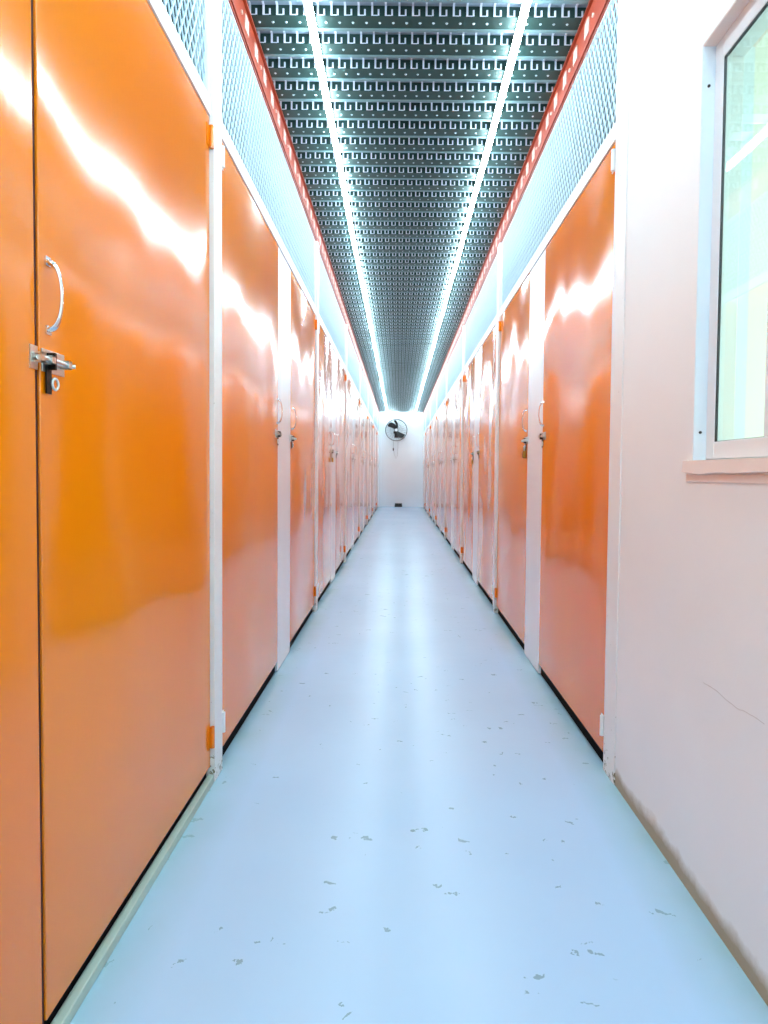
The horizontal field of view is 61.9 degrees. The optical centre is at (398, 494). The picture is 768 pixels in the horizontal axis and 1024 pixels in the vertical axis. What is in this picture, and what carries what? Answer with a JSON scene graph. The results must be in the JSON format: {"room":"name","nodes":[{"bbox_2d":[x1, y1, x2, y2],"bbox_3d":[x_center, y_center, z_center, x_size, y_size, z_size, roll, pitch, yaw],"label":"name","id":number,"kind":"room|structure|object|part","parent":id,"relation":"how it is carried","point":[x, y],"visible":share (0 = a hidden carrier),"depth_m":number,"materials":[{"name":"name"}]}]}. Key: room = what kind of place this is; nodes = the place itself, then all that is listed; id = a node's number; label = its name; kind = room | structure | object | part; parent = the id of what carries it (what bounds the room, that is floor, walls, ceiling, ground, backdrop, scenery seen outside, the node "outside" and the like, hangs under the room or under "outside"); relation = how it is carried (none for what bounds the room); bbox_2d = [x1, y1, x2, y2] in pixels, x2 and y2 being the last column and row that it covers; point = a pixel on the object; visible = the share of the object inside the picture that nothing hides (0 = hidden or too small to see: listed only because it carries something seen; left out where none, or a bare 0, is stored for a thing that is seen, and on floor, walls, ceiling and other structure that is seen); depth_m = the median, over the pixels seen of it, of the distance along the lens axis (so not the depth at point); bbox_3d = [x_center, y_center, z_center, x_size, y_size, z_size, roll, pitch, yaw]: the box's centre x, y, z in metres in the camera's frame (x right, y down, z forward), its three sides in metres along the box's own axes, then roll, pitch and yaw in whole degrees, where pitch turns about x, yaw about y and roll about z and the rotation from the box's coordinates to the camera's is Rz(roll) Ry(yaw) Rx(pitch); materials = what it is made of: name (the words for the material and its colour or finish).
{"room":"storage unit corridor","nodes":[
{"label":"storage unit corridor","id":0,"kind":"room"},
{"bbox_2d":[162,0,617,411],"bbox_3d":[0.075,-2.191,8.454,4.066,0.087,22.450,1,2,0],"label":"ceiling","id":1,"kind":"structure","parent":0,"point":[414,86],"depth_m":3.51,"materials":[{"name":"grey metal"}]},
{"bbox_2d":[222,0,378,415],"bbox_3d":[-0.627,-2.120,9.732,0.062,0.148,19.699,1,2,0],"label":"girder","id":2,"kind":"object","parent":1,"relation":"attached to","point":[240,9],"visible":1,"depth_m":3.36,"materials":[{"name":"metal"}]},
{"bbox_2d":[147,0,210,115],"bbox_3d":[-0.627,-1.466,0.988,0.034,0.543,2.176,1,2,0],"label":"mesh panel","id":3,"kind":"object","parent":2,"relation":"attached to","point":[201,87],"visible":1,"depth_m":1.92,"materials":[{"name":"white paint"}]},
{"bbox_2d":[222,0,315,314],"bbox_3d":[-0.626,-1.553,3.456,0.034,0.543,2.526,1,2,0],"label":"mesh panel","id":4,"kind":"object","parent":2,"relation":"attached to","point":[297,243],"visible":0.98,"depth_m":2.92,"materials":[{"name":"white paint"}]},
{"bbox_2d":[319,253,345,371],"bbox_3d":[-0.626,-1.645,6.099,0.034,0.543,2.526,1,2,0],"label":"mesh panel","id":5,"kind":"object","parent":2,"relation":"attached to","point":[331,320],"visible":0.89,"depth_m":5.85,"materials":[{"name":"white paint"}]},
{"bbox_2d":[347,333,359,397],"bbox_3d":[-0.625,-1.738,8.743,0.034,0.543,2.526,1,2,0],"label":"mesh panel","id":6,"kind":"object","parent":2,"relation":"attached to","point":[353,365],"visible":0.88,"depth_m":8.72,"materials":[{"name":"white paint"}]},
{"bbox_2d":[361,369,367,413],"bbox_3d":[-0.624,-1.830,11.386,0.034,0.543,2.526,1,2,0],"label":"mesh panel","id":7,"kind":"object","parent":2,"relation":"attached to","point":[364,387],"visible":0.8,"depth_m":11.54,"materials":[{"name":"white paint"}]},
{"bbox_2d":[369,391,372,422],"bbox_3d":[-0.623,-1.923,14.030,0.034,0.543,2.526,1,2,0],"label":"mesh panel","id":8,"kind":"object","parent":2,"relation":"attached to","point":[370,397],"visible":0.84,"depth_m":14.03,"materials":[{"name":"white paint"}]},
{"bbox_2d":[374,405,376,429],"bbox_3d":[-0.622,-2.015,16.673,0.034,0.543,2.526,1,2,0],"label":"mesh panel","id":9,"kind":"object","parent":2,"relation":"attached to","point":[375,410],"visible":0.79,"depth_m":16.96,"materials":[{"name":"white paint"}]},
{"bbox_2d":[303,0,397,415],"bbox_3d":[-0.194,-2.091,8.474,0.350,0.118,22.203,1,2,0],"label":"strip light","id":10,"kind":"object","parent":1,"relation":"attached to","point":[307,3],"visible":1,"depth_m":3.46,"materials":[{"name":"white plastic"}]},
{"bbox_3d":[-0.349,-2.133,8.446,0.032,0.036,22.150,0,2,0],"label":"mounting rail","id":11,"kind":"part","parent":10,"relation":"part of","materials":[{"name":"white metal"}]},
{"bbox_2d":[409,0,531,415],"bbox_3d":[0.405,-2.086,8.474,0.220,0.118,22.203,1,2,0],"label":"strip light","id":12,"kind":"object","parent":1,"relation":"attached to","point":[526,3],"visible":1,"depth_m":3.44,"materials":[{"name":"glowing white light-emitting plastic diffuser"}]},
{"bbox_3d":[0.496,-2.126,8.446,0.031,0.036,22.150,0,2,0],"label":"mounting rail","id":13,"kind":"part","parent":12,"relation":"part of","materials":[{"name":"white metal"}]},
{"bbox_2d":[423,0,617,416],"bbox_3d":[0.777,-2.146,10.820,0.062,0.148,17.521,1,2,0],"label":"girder","id":14,"kind":"object","parent":1,"relation":"attached to","point":[595,10],"visible":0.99,"depth_m":3.31,"materials":[{"name":"metal"}]},
{"bbox_2d":[426,404,429,430],"bbox_3d":[0.769,-2.003,16.673,0.034,0.543,2.526,1,2,0],"label":"mesh panel","id":15,"kind":"object","parent":14,"relation":"attached to","point":[428,409],"visible":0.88,"depth_m":16.55,"materials":[{"name":"white paint"}]},
{"bbox_2d":[430,391,435,423],"bbox_3d":[0.769,-1.911,14.030,0.034,0.543,2.526,1,2,0],"label":"mesh panel","id":16,"kind":"object","parent":14,"relation":"attached to","point":[433,401],"visible":0.8,"depth_m":14.13,"materials":[{"name":"white paint"}]},
{"bbox_2d":[437,369,445,413],"bbox_3d":[0.768,-1.818,11.386,0.034,0.543,2.526,1,2,0],"label":"mesh panel","id":17,"kind":"object","parent":14,"relation":"attached to","point":[441,389],"visible":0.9,"depth_m":11.44,"materials":[{"name":"white paint"}]},
{"bbox_2d":[447,331,462,398],"bbox_3d":[0.767,-1.726,8.743,0.034,0.543,2.526,1,2,0],"label":"mesh panel","id":18,"kind":"object","parent":14,"relation":"attached to","point":[454,366],"visible":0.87,"depth_m":8.64,"materials":[{"name":"white paint"}]},
{"bbox_2d":[464,253,497,372],"bbox_3d":[0.766,-1.633,6.099,0.034,0.543,2.526,1,2,0],"label":"mesh panel","id":19,"kind":"object","parent":14,"relation":"attached to","point":[482,319],"visible":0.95,"depth_m":5.84,"materials":[{"name":"white paint"}]},
{"bbox_2d":[500,0,618,316],"bbox_3d":[0.765,-1.541,3.456,0.034,0.543,2.526,1,2,0],"label":"mesh panel","id":20,"kind":"object","parent":14,"relation":"attached to","point":[511,281],"visible":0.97,"depth_m":2.91,"materials":[{"name":"white paint"}]},
{"bbox_2d":[378,412,423,506],"bbox_3d":[0.066,-1.189,19.680,4.066,3.100,0.120,1,2,0],"label":"wall","id":21,"kind":"structure","parent":0,"point":[401,477],"depth_m":19.62,"materials":[{"name":"paint"}]},
{"bbox_2d":[385,419,406,457],"bbox_3d":[-0.077,-1.704,19.484,0.670,1.199,0.237,1,2,0],"label":"wall fan","id":22,"kind":"object","parent":21,"relation":"attached to","point":[392,425],"visible":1,"depth_m":19.41,"materials":[{"name":"black plastic"}]},
{"bbox_3d":[-0.203,-2.088,19.415,0.287,0.215,0.054,0,2,0],"label":"blade","id":23,"kind":"part","parent":22,"relation":"part of","materials":[{"name":"black plastic"}]},
{"bbox_3d":[0.049,-1.838,19.424,0.282,0.222,0.054,0,2,0],"label":"blade","id":24,"kind":"part","parent":22,"relation":"part of","materials":[{"name":"black plastic"}]},
{"bbox_2d":[70,506,767,1023],"bbox_3d":[0.049,0.802,8.558,4.066,0.100,22.450,1,2,0],"label":"floor","id":25,"kind":"structure","parent":0,"point":[407,823],"depth_m":1.74,"materials":[{"name":"blue paint"}]},
{"bbox_2d":[0,0,43,1023],"bbox_3d":[-0.644,-0.077,0.588,0.036,2.198,1.060,1,2,0],"label":"door","id":26,"kind":"structure","parent":25,"relation":"on","point":[21,875],"depth_m":1.05,"materials":[{"name":"orange paint"}]},
{"bbox_2d":[51,775,213,1023],"bbox_3d":[-0.634,0.995,1.073,0.023,0.026,2.174,1,2,0],"label":"trim","id":27,"kind":"structure","parent":25,"relation":"on","point":[77,995],"depth_m":1.47,"materials":[{"name":"grey paint"}]},
{"bbox_2d":[194,0,221,781],"bbox_3d":[-0.641,-0.405,2.173,0.064,2.747,0.115,1,2,0],"label":"steel post","id":28,"kind":"object","parent":25,"relation":"on","point":[215,6],"visible":0.52,"depth_m":2.14,"materials":[{"name":"white metal"}]},
{"bbox_2d":[29,0,214,1023],"bbox_3d":[-0.630,-0.113,1.605,0.065,2.198,1.038,1,2,0],"label":"door","id":29,"kind":"structure","parent":28,"relation":"attached to","point":[123,137],"depth_m":1.41,"materials":[{"name":"orange paint"}]},
{"bbox_3d":[-0.610,-0.353,1.135,0.029,0.137,0.018,0,2,0],"label":"handle","id":30,"kind":"part","parent":29,"relation":"part of","materials":[{"name":"silver metal"}]},
{"bbox_3d":[-0.611,-0.238,1.147,0.016,0.011,0.108,0,2,0],"label":"bolt rod","id":31,"kind":"part","parent":29,"relation":"part of","materials":[{"name":"silver metal"}]},
{"bbox_2d":[222,142,282,756],"bbox_3d":[-0.629,-0.154,2.776,0.065,2.198,1.073,1,2,0],"label":"door","id":32,"kind":"structure","parent":28,"relation":"attached to","point":[250,433],"depth_m":2.64,"materials":[{"name":"orange paint"}]},
{"bbox_3d":[-0.609,-0.428,3.276,0.029,0.137,0.018,0,2,0],"label":"handle","id":33,"kind":"part","parent":32,"relation":"part of","materials":[{"name":"silver metal"}]},
{"bbox_2d":[275,247,292,670],"bbox_3d":[-0.634,-0.180,3.504,0.054,2.196,0.375,1,2,0],"label":"post","id":34,"kind":"object","parent":25,"relation":"on","point":[284,272],"visible":0.77,"depth_m":3.49,"materials":[{"name":"white metal"}]},
{"bbox_2d":[313,241,318,611],"bbox_3d":[-0.641,-0.498,4.816,0.064,2.747,0.115,1,2,0],"label":"steel post","id":35,"kind":"object","parent":25,"relation":"on","point":[315,606],"visible":0.44,"depth_m":4.78,"materials":[{"name":"white metal"}]},
{"bbox_2d":[290,271,316,646],"bbox_3d":[-0.629,-0.205,4.232,0.065,2.198,1.073,1,2,0],"label":"door","id":36,"kind":"structure","parent":35,"relation":"attached to","point":[303,322],"depth_m":4.12,"materials":[{"name":"orange paint"}]},
{"bbox_3d":[-0.609,-0.443,3.715,0.029,0.137,0.018,0,2,0],"label":"handle","id":37,"kind":"part","parent":36,"relation":"part of","materials":[{"name":"silver metal"}]},
{"bbox_2d":[318,324,334,601],"bbox_3d":[-0.629,-0.246,5.420,0.065,2.198,1.073,1,2,0],"label":"door","id":38,"kind":"structure","parent":35,"relation":"attached to","point":[325,451],"depth_m":5.40,"materials":[{"name":"orange paint"}]},
{"bbox_2d":[330,348,336,583],"bbox_3d":[-0.634,-0.273,6.147,0.054,2.196,0.375,1,2,0],"label":"panel","id":39,"kind":"object","parent":25,"relation":"on","point":[333,493],"visible":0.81,"depth_m":6.13,"materials":[{"name":"white"}]},
{"bbox_2d":[343,324,347,561],"bbox_3d":[-0.640,-0.590,7.460,0.064,2.747,0.115,1,2,0],"label":"steel post","id":40,"kind":"object","parent":25,"relation":"on","point":[344,559],"visible":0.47,"depth_m":7.42,"materials":[{"name":"white metal"}]},
{"bbox_2d":[335,356,346,574],"bbox_3d":[-0.628,-0.297,6.875,0.065,2.198,1.073,1,2,0],"label":"door","id":41,"kind":"structure","parent":40,"relation":"attached to","point":[341,377],"depth_m":6.81,"materials":[{"name":"orange paint"}]},
{"bbox_2d":[346,376,353,556],"bbox_3d":[-0.628,-0.339,8.063,0.065,2.198,1.073,1,2,0],"label":"door","id":42,"kind":"structure","parent":40,"relation":"attached to","point":[350,457],"depth_m":8.10,"materials":[{"name":"orange paint"}]},
{"bbox_2d":[351,387,355,549],"bbox_3d":[-0.633,-0.365,8.791,0.054,2.196,0.375,1,2,0],"label":"panel","id":43,"kind":"object","parent":25,"relation":"on","point":[352,546],"visible":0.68,"depth_m":8.77,"materials":[{"name":"white metal"}]},
{"bbox_2d":[358,363,360,538],"bbox_3d":[-0.639,-0.683,10.103,0.064,2.747,0.115,1,2,0],"label":"steel post","id":44,"kind":"object","parent":25,"relation":"on","point":[360,363],"visible":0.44,"depth_m":10.05,"materials":[{"name":"white metal"}]},
{"bbox_2d":[354,391,360,543],"bbox_3d":[-0.627,-0.390,9.518,0.065,2.198,1.073,1,2,0],"label":"door","id":45,"kind":"structure","parent":44,"relation":"attached to","point":[357,400],"depth_m":9.48,"materials":[{"name":"orange paint"}]},
{"bbox_2d":[360,402,364,533],"bbox_3d":[-0.627,-0.431,10.707,0.065,2.198,1.073,1,2,0],"label":"door","id":46,"kind":"structure","parent":44,"relation":"attached to","point":[362,406],"depth_m":10.80,"materials":[{"name":"orange paint"}]},
{"bbox_2d":[362,408,365,531],"bbox_3d":[-0.632,-0.458,11.434,0.054,2.196,0.375,1,2,0],"label":"panel","id":47,"kind":"object","parent":25,"relation":"on","point":[364,408],"visible":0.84,"depth_m":11.43,"materials":[{"name":"white"}]},
{"bbox_2d":[366,386,368,524],"bbox_3d":[-0.638,-0.775,12.746,0.064,2.747,0.115,1,2,0],"label":"steel post","id":48,"kind":"object","parent":25,"relation":"on","point":[368,386],"visible":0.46,"depth_m":12.70,"materials":[{"name":"white metal"}]},
{"bbox_2d":[364,410,368,527],"bbox_3d":[-0.626,-0.482,12.162,0.065,2.198,1.073,1,2,0],"label":"door","id":49,"kind":"structure","parent":48,"relation":"attached to","point":[366,414],"depth_m":12.13,"materials":[{"name":"orange paint"}]},
{"bbox_2d":[368,417,370,521],"bbox_3d":[-0.626,-0.524,13.350,0.065,2.198,1.073,1,2,0],"label":"door","id":50,"kind":"structure","parent":48,"relation":"attached to","point":[369,455],"depth_m":13.45,"materials":[{"name":"orange paint"}]},
{"bbox_3d":[-0.640,-0.550,13.351,0.036,2.145,1.066,0,2,0],"label":"door","id":51,"kind":"part","parent":50,"relation":"part of","materials":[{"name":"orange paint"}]},
{"bbox_2d":[369,419,371,519],"bbox_3d":[-0.631,-0.550,14.078,0.054,2.196,0.375,1,2,0],"label":"panel","id":52,"kind":"object","parent":25,"relation":"on","point":[370,419],"visible":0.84,"depth_m":14.07,"materials":[{"name":"white"}]},
{"bbox_2d":[372,401,373,515],"bbox_3d":[-0.637,-0.868,15.390,0.064,2.747,0.115,1,2,0],"label":"steel post","id":53,"kind":"object","parent":25,"relation":"on","point":[373,401],"visible":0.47,"depth_m":15.32,"materials":[{"name":"white metal"}]},
{"bbox_2d":[371,421,373,516],"bbox_3d":[-0.626,-0.575,14.805,0.065,2.198,1.073,1,2,0],"label":"door","id":54,"kind":"structure","parent":53,"relation":"attached to","point":[372,425],"depth_m":14.91,"materials":[{"name":"orange paint"}]},
{"bbox_3d":[-0.640,-0.601,14.803,0.036,2.145,1.066,0,2,0],"label":"door","id":55,"kind":"part","parent":54,"relation":"part of","materials":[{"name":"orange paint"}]},
{"bbox_2d":[373,427,375,513],"bbox_3d":[-0.625,-0.616,15.993,0.065,2.198,1.073,1,2,0],"label":"door","id":56,"kind":"structure","parent":53,"relation":"attached to","point":[374,427],"depth_m":16.26,"materials":[{"name":"orange paint"}]},
{"bbox_3d":[-0.639,-0.643,15.994,0.036,2.145,1.066,0,2,0],"label":"door","id":57,"kind":"part","parent":56,"relation":"part of","materials":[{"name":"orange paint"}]},
{"bbox_2d":[376,412,377,509],"bbox_3d":[-0.637,-0.960,18.033,0.064,2.747,0.115,1,2,0],"label":"steel post","id":58,"kind":"object","parent":25,"relation":"on","point":[377,412],"visible":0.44,"depth_m":17.99,"materials":[{"name":"white metal"}]},
{"bbox_2d":[375,430,377,509],"bbox_3d":[-0.625,-0.667,17.448,0.065,2.198,1.073,1,2,0],"label":"door","id":59,"kind":"structure","parent":58,"relation":"attached to","point":[376,430],"depth_m":17.57,"materials":[{"name":"orange paint"}]},
{"bbox_3d":[-0.639,-0.694,17.446,0.036,2.145,1.066,0,2,0],"label":"door","id":60,"kind":"part","parent":59,"relation":"part of","materials":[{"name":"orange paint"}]},
{"bbox_2d":[377,446,378,505],"bbox_3d":[-0.625,-0.709,18.637,0.065,2.198,1.073,1,2,0],"label":"door","id":61,"kind":"structure","parent":58,"relation":"attached to","point":[377,446],"depth_m":18.69,"materials":[{"name":"orange paint"}]},
{"bbox_3d":[-0.639,-0.736,18.638,0.036,2.145,1.066,0,2,0],"label":"door","id":62,"kind":"part","parent":61,"relation":"part of","materials":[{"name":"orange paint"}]},
{"bbox_2d":[377,434,378,506],"bbox_3d":[-0.630,-0.737,19.405,0.054,2.196,0.458,1,2,0],"label":"panel","id":63,"kind":"object","parent":25,"relation":"on","point":[378,434],"visible":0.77,"depth_m":19.44,"materials":[{"name":"white"}]},
{"bbox_2d":[423,435,423,507],"bbox_3d":[0.754,-0.725,19.405,0.054,2.196,0.458,1,2,0],"label":"panel","id":64,"kind":"object","parent":25,"relation":"on","point":[423,435],"visible":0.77,"depth_m":19.37,"materials":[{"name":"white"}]},
{"bbox_2d":[424,412,425,509],"bbox_3d":[0.765,-0.948,18.033,0.064,2.747,0.115,1,2,0],"label":"steel post","id":65,"kind":"object","parent":25,"relation":"on","point":[425,412],"visible":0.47,"depth_m":17.96,"materials":[{"name":"white metal"}]},
{"bbox_2d":[423,434,424,505],"bbox_3d":[0.749,-0.697,18.637,0.065,2.198,1.073,1,2,0],"label":"door","id":66,"kind":"structure","parent":65,"relation":"attached to","point":[424,434],"depth_m":18.68,"materials":[{"name":"orange paint"}]},
{"bbox_2d":[424,431,426,511],"bbox_3d":[0.749,-0.655,17.448,0.065,2.198,1.073,1,2,0],"label":"door","id":67,"kind":"structure","parent":65,"relation":"attached to","point":[425,503],"depth_m":17.37,"materials":[{"name":"orange paint"}]},
{"bbox_3d":[0.763,-0.681,17.446,0.036,2.145,1.066,0,2,0],"label":"door","id":68,"kind":"part","parent":67,"relation":"part of","materials":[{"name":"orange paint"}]},
{"bbox_2d":[426,429,427,512],"bbox_3d":[0.753,-0.631,16.721,0.054,2.196,0.375,1,2,0],"label":"panel","id":69,"kind":"object","parent":25,"relation":"on","point":[427,429],"visible":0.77,"depth_m":16.69,"materials":[{"name":"white metal"}]},
{"bbox_2d":[429,402,430,515],"bbox_3d":[0.764,-0.856,15.390,0.064,2.747,0.115,1,2,0],"label":"steel post","id":70,"kind":"object","parent":25,"relation":"on","point":[430,402],"visible":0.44,"depth_m":15.35,"materials":[{"name":"white metal"}]},
{"bbox_2d":[427,426,429,513],"bbox_3d":[0.748,-0.604,15.993,0.065,2.198,1.073,1,2,0],"label":"door","id":71,"kind":"structure","parent":70,"relation":"attached to","point":[429,426],"depth_m":16.11,"materials":[{"name":"orange paint"}]},
{"bbox_2d":[429,421,432,518],"bbox_3d":[0.748,-0.563,14.805,0.065,2.198,1.073,1,2,0],"label":"door","id":72,"kind":"structure","parent":70,"relation":"attached to","point":[431,424],"depth_m":14.72,"materials":[{"name":"orange paint"}]},
{"bbox_2d":[431,420,433,520],"bbox_3d":[0.753,-0.538,14.078,0.054,2.196,0.375,1,2,0],"label":"panel","id":73,"kind":"object","parent":25,"relation":"on","point":[433,420],"visible":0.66,"depth_m":14.06,"materials":[{"name":"white"}]},
{"bbox_2d":[435,387,436,525],"bbox_3d":[0.764,-0.763,12.746,0.064,2.747,0.115,1,2,0],"label":"steel post","id":74,"kind":"object","parent":25,"relation":"on","point":[436,387],"visible":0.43,"depth_m":12.70,"materials":[{"name":"white metal"}]},
{"bbox_2d":[432,417,435,522],"bbox_3d":[0.747,-0.512,13.350,0.065,2.198,1.073,1,2,0],"label":"door","id":75,"kind":"structure","parent":74,"relation":"attached to","point":[434,432],"depth_m":13.43,"materials":[{"name":"orange paint"}]},
{"bbox_2d":[435,411,439,528],"bbox_3d":[0.747,-0.470,12.162,0.065,2.198,1.073,1,2,0],"label":"door","id":76,"kind":"structure","parent":74,"relation":"attached to","point":[438,414],"depth_m":12.13,"materials":[{"name":"orange paint"}]},
{"bbox_2d":[439,408,441,531],"bbox_3d":[0.752,-0.446,11.434,0.054,2.196,0.375,1,2,0],"label":"panel","id":77,"kind":"object","parent":25,"relation":"on","point":[441,408],"visible":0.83,"depth_m":11.42,"materials":[{"name":"white"}]},
{"bbox_2d":[444,364,446,539],"bbox_3d":[0.763,-0.671,10.103,0.064,2.747,0.115,1,2,0],"label":"steel post","id":78,"kind":"object","parent":25,"relation":"on","point":[446,364],"visible":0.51,"depth_m":10.06,"materials":[{"name":"white metal"}]},
{"bbox_2d":[440,402,445,535],"bbox_3d":[0.746,-0.419,10.707,0.065,2.198,1.073,1,2,0],"label":"door","id":79,"kind":"structure","parent":78,"relation":"attached to","point":[442,452],"depth_m":10.77,"materials":[{"name":"orange paint"}]},
{"bbox_2d":[444,391,452,545],"bbox_3d":[0.746,-0.378,9.518,0.065,2.198,1.073,1,2,0],"label":"door","id":80,"kind":"structure","parent":78,"relation":"attached to","point":[447,529],"depth_m":9.47,"materials":[{"name":"orange paint"}]},
{"bbox_2d":[451,388,454,549],"bbox_3d":[0.751,-0.353,8.791,0.054,2.196,0.375,1,2,0],"label":"panel","id":81,"kind":"object","parent":25,"relation":"on","point":[453,402],"visible":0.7,"depth_m":8.78,"materials":[{"name":"white metal"}]},
{"bbox_2d":[460,325,464,562],"bbox_3d":[0.762,-0.578,7.460,0.064,2.747,0.115,1,2,0],"label":"steel post","id":82,"kind":"object","parent":25,"relation":"on","point":[463,335],"visible":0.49,"depth_m":7.42,"materials":[{"name":"white metal"}]},
{"bbox_2d":[452,377,461,558],"bbox_3d":[0.746,-0.327,8.063,0.065,2.198,1.073,1,2,0],"label":"door","id":83,"kind":"structure","parent":82,"relation":"attached to","point":[458,388],"depth_m":8.08,"materials":[{"name":"orange paint"}]},
{"bbox_2d":[461,357,474,575],"bbox_3d":[0.745,-0.285,6.875,0.065,2.198,1.073,1,2,0],"label":"door","id":84,"kind":"structure","parent":82,"relation":"attached to","point":[469,375],"depth_m":6.81,"materials":[{"name":"orange paint"}]},
{"bbox_2d":[472,350,479,584],"bbox_3d":[0.750,-0.261,6.147,0.054,2.196,0.375,1,2,0],"label":"panel","id":85,"kind":"object","parent":25,"relation":"on","point":[477,357],"visible":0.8,"depth_m":6.14,"materials":[{"name":"white metal"}]},
{"bbox_2d":[493,243,500,612],"bbox_3d":[0.761,-0.486,4.816,0.064,2.747,0.115,1,2,0],"label":"steel post","id":86,"kind":"object","parent":25,"relation":"on","point":[495,608],"visible":0.48,"depth_m":4.78,"materials":[{"name":"white metal"}]},
{"bbox_2d":[476,324,496,604],"bbox_3d":[0.745,-0.234,5.420,0.065,2.198,1.073,1,2,0],"label":"door","id":87,"kind":"structure","parent":86,"relation":"attached to","point":[487,394],"depth_m":5.39,"materials":[{"name":"orange paint"}]},
{"bbox_2d":[494,273,529,649],"bbox_3d":[0.744,-0.193,4.232,0.065,2.198,1.073,1,2,0],"label":"door","id":88,"kind":"structure","parent":86,"relation":"attached to","point":[513,325],"depth_m":4.13,"materials":[{"name":"orange paint"}]},
{"bbox_2d":[522,446,525,457],"bbox_3d":[0.729,-0.249,3.731,0.018,0.070,0.038,1,2,0],"label":"padlock","id":89,"kind":"object","parent":88,"relation":"attached to","point":[523,451],"visible":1,"depth_m":3.71,"materials":[{"name":"gold metal"}]},
{"bbox_3d":[0.729,-0.431,3.715,0.029,0.137,0.018,0,2,0],"label":"handle","id":90,"kind":"part","parent":88,"relation":"part of","materials":[{"name":"silver metal"}]},
{"bbox_2d":[524,249,545,672],"bbox_3d":[0.750,-0.168,3.504,0.054,2.196,0.375,1,2,0],"label":"post","id":91,"kind":"object","parent":25,"relation":"on","point":[537,274],"visible":0.76,"depth_m":3.48,"materials":[{"name":"white metal"}]},
{"bbox_2d":[603,0,630,784],"bbox_3d":[0.765,-0.393,2.173,0.054,2.747,0.115,1,2,0],"label":"steel post","id":92,"kind":"object","parent":25,"relation":"on","point":[624,6],"visible":0.52,"depth_m":2.17,"materials":[{"name":"white metal"}]},
{"bbox_2d":[538,142,615,761],"bbox_3d":[0.744,-0.142,2.776,0.065,2.198,1.073,1,2,0],"label":"door","id":93,"kind":"structure","parent":92,"relation":"attached to","point":[575,437],"depth_m":2.63,"materials":[{"name":"orange paint"}]},
{"bbox_3d":[0.729,-0.416,3.276,0.029,0.137,0.018,0,2,0],"label":"handle","id":94,"kind":"part","parent":93,"relation":"part of","materials":[{"name":"silver metal"}]},
{"bbox_2d":[615,0,767,1005],"bbox_3d":[0.808,-0.484,-0.254,0.130,3.100,4.727,1,2,0],"label":"wall","id":95,"kind":"structure","parent":0,"point":[691,763],"depth_m":1.68,"materials":[{"name":"white paint"}]},
{"bbox_2d":[682,0,767,483],"bbox_3d":[0.801,-0.550,1.048,0.142,1.075,1.154,1,2,0],"label":"window","id":96,"kind":"structure","parent":95,"relation":"in","point":[720,446],"depth_m":1.56,"materials":[{"name":"white"}]},
{"bbox_3d":[0.752,-0.050,1.066,0.054,0.038,1.154,0,2,0],"label":"sill","id":97,"kind":"part","parent":96,"relation":"part of","materials":[{"name":"beige paint"}]},
{"bbox_3d":[0.800,-0.577,1.048,0.050,1.014,1.088,0,2,0],"label":"frame","id":98,"kind":"part","parent":96,"relation":"part of","materials":[{"name":"white metal"}]},
{"bbox_2d":[744,32,767,437],"bbox_3d":[1.434,-0.559,2.039,1.120,3.100,0.100,1,2,0],"label":"window pane","id":99,"kind":"structure","parent":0,"point":[758,257],"depth_m":1.98,"materials":[{"name":"clear glass"}]}
]}

